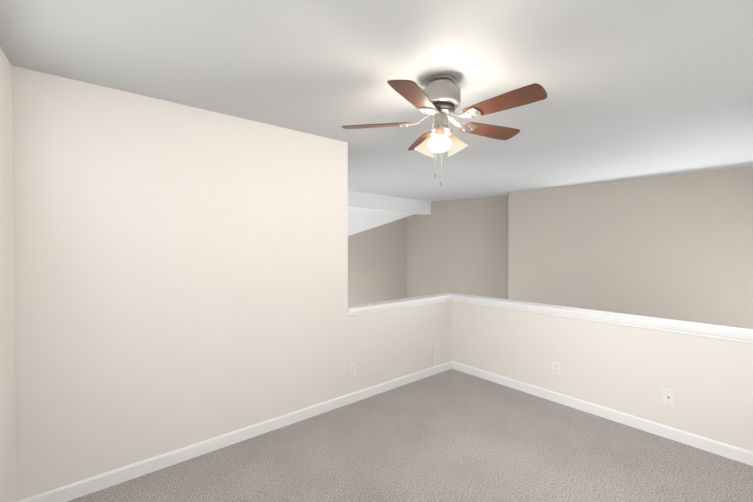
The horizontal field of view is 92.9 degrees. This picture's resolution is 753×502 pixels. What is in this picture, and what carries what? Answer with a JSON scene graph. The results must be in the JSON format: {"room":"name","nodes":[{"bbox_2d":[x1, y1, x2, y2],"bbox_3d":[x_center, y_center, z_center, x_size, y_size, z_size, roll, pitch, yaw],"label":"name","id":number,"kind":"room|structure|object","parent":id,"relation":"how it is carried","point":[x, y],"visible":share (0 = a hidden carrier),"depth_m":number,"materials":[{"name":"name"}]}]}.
{"room":"empty loft room","nodes":[
{"label":"empty loft room","id":0,"kind":"room"},
{"bbox_2d":[0,47,16,501],"bbox_3d":[-1.141,0.242,0.522,0.299,2.440,3.235,0,1,-35],"label":"wall","id":1,"kind":"structure","parent":0,"point":[7,420],"depth_m":1.81,"materials":[{"name":"beige paint"}]},
{"bbox_2d":[12,66,451,500],"bbox_3d":[-0.748,0.340,3.017,4.470,2.690,0.120,-1,1,-40],"label":"wall","id":2,"kind":"structure","parent":0,"point":[180,275],"depth_m":2.40,"materials":[{"name":"beige paint"}]},
{"bbox_2d":[18,361,451,501],"bbox_3d":[-0.516,1.388,3.137,3.736,0.090,0.013,-1,1,-40],"label":"baseboard","id":3,"kind":"structure","parent":2,"relation":"attached to","point":[72,491],"depth_m":2.56,"materials":[{"name":"white wood"}]},
{"bbox_2d":[349,362,355,375],"bbox_3d":[-0.227,1.114,3.379,0.072,0.116,0.008,-1,1,-40],"label":"electrical outlet","id":4,"kind":"object","parent":2,"relation":"attached to","point":[352,368],"visible":1,"depth_m":3.38,"materials":[{"name":"white plastic"}]},
{"bbox_2d":[348,294,451,311],"bbox_3d":[0.274,0.548,3.876,1.516,0.034,0.168,-1,1,-40],"label":"cap","id":5,"kind":"object","parent":2,"relation":"on","point":[372,305],"visible":0.83,"depth_m":3.77,"materials":[{"name":"white wood"}]},
{"bbox_2d":[348,298,451,316],"bbox_3d":[0.313,0.587,3.819,1.500,0.042,0.019,-1,1,-40],"label":"trim","id":6,"kind":"structure","parent":2,"relation":"attached to","point":[362,312],"depth_m":3.72,"materials":[{"name":"white wood"}]},
{"bbox_2d":[0,0,752,201],"bbox_3d":[0.400,-1.077,4.068,7.700,0.120,6.520,-1,1,-40],"label":"ceiling","id":7,"kind":"structure","parent":0,"point":[637,89],"depth_m":1.97,"materials":[{"name":"white paint"}]},
{"bbox_2d":[341,74,547,184],"bbox_3d":[0.403,-0.689,2.074,1.140,0.611,1.112,-1,1,-40],"label":"fan","id":8,"kind":"object","parent":7,"relation":"hanging from","point":[438,97],"visible":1,"depth_m":2.01,"materials":[{"name":"brown wood"}]},
{"bbox_2d":[348,217,406,304],"bbox_3d":[-0.949,1.525,6.611,4.558,5.140,0.150,-1,1,-43],"label":"wall","id":9,"kind":"structure","parent":0,"point":[377,263],"depth_m":7.42,"materials":[{"name":"beige paint"}]},
{"bbox_2d":[348,208,413,235],"bbox_3d":[-0.794,-0.307,6.381,4.577,1.470,0.368,-1,1,-43],"label":"ceiling","id":10,"kind":"structure","parent":0,"point":[360,220],"depth_m":6.71,"materials":[{"name":"white paint"}]},
{"bbox_2d":[348,190,430,214],"bbox_3d":[-0.584,-0.903,6.183,4.623,0.275,0.200,-1,1,-43],"label":"header beam","id":11,"kind":"structure","parent":0,"point":[366,201],"depth_m":6.80,"materials":[{"name":"white paint"}]},
{"bbox_2d":[67,369,752,501],"bbox_3d":[0.246,1.574,1.750,4.350,0.250,3.120,-1,1,-40],"label":"floor","id":12,"kind":"structure","parent":0,"point":[451,435],"depth_m":2.45,"materials":[{"name":"carpet"}]},
{"bbox_2d":[407,196,505,298],"bbox_3d":[1.605,1.513,7.709,2.690,5.140,0.481,0,1,34],"label":"wall","id":13,"kind":"structure","parent":0,"point":[456,246],"depth_m":7.34,"materials":[{"name":"beige paint"}]},
{"bbox_2d":[452,301,752,451],"bbox_3d":[1.959,1.128,3.181,0.120,1.110,3.120,-1,1,-40],"label":"wall","id":14,"kind":"structure","parent":0,"point":[633,371],"depth_m":2.98,"materials":[{"name":"beige paint"}]},
{"bbox_2d":[552,361,559,374],"bbox_3d":[1.701,1.109,3.389,0.008,0.116,0.072,-1,1,-40],"label":"electrical outlet","id":15,"kind":"object","parent":14,"relation":"attached to","point":[555,367],"visible":1,"depth_m":3.38,"materials":[{"name":"white plastic"}]},
{"bbox_2d":[442,293,752,337],"bbox_3d":[1.875,0.555,3.276,0.168,0.034,3.144,-1,1,-40],"label":"cap","id":16,"kind":"object","parent":14,"relation":"on","point":[729,330],"visible":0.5,"depth_m":2.99,"materials":[{"name":"white wood"}]},
{"bbox_2d":[452,298,752,343],"bbox_3d":[1.868,0.594,3.176,0.019,0.042,3.000,-1,1,-40],"label":"trim","id":17,"kind":"structure","parent":14,"relation":"attached to","point":[676,330],"depth_m":2.96,"materials":[{"name":"white wood"}]},
{"bbox_2d":[452,361,752,465],"bbox_3d":[1.879,1.388,3.175,0.013,0.090,2.969,-1,1,-40],"label":"baseboard","id":18,"kind":"structure","parent":14,"relation":"attached to","point":[719,448],"depth_m":2.97,"materials":[{"name":"white wood"}]},
{"bbox_2d":[663,388,674,405],"bbox_3d":[2.237,1.122,2.743,0.017,0.116,0.072,-1,1,-40],"label":"outlet","id":19,"kind":"object","parent":14,"relation":"attached to","point":[668,397],"visible":1,"depth_m":2.74,"materials":[{"name":"white plastic"}]},
{"bbox_2d":[506,167,752,328],"bbox_3d":[3.897,1.539,5.349,1.026,5.140,4.109,-1,1,-40],"label":"wall","id":20,"kind":"structure","parent":0,"point":[676,247],"depth_m":5.08,"materials":[{"name":"beige paint"}]}
]}

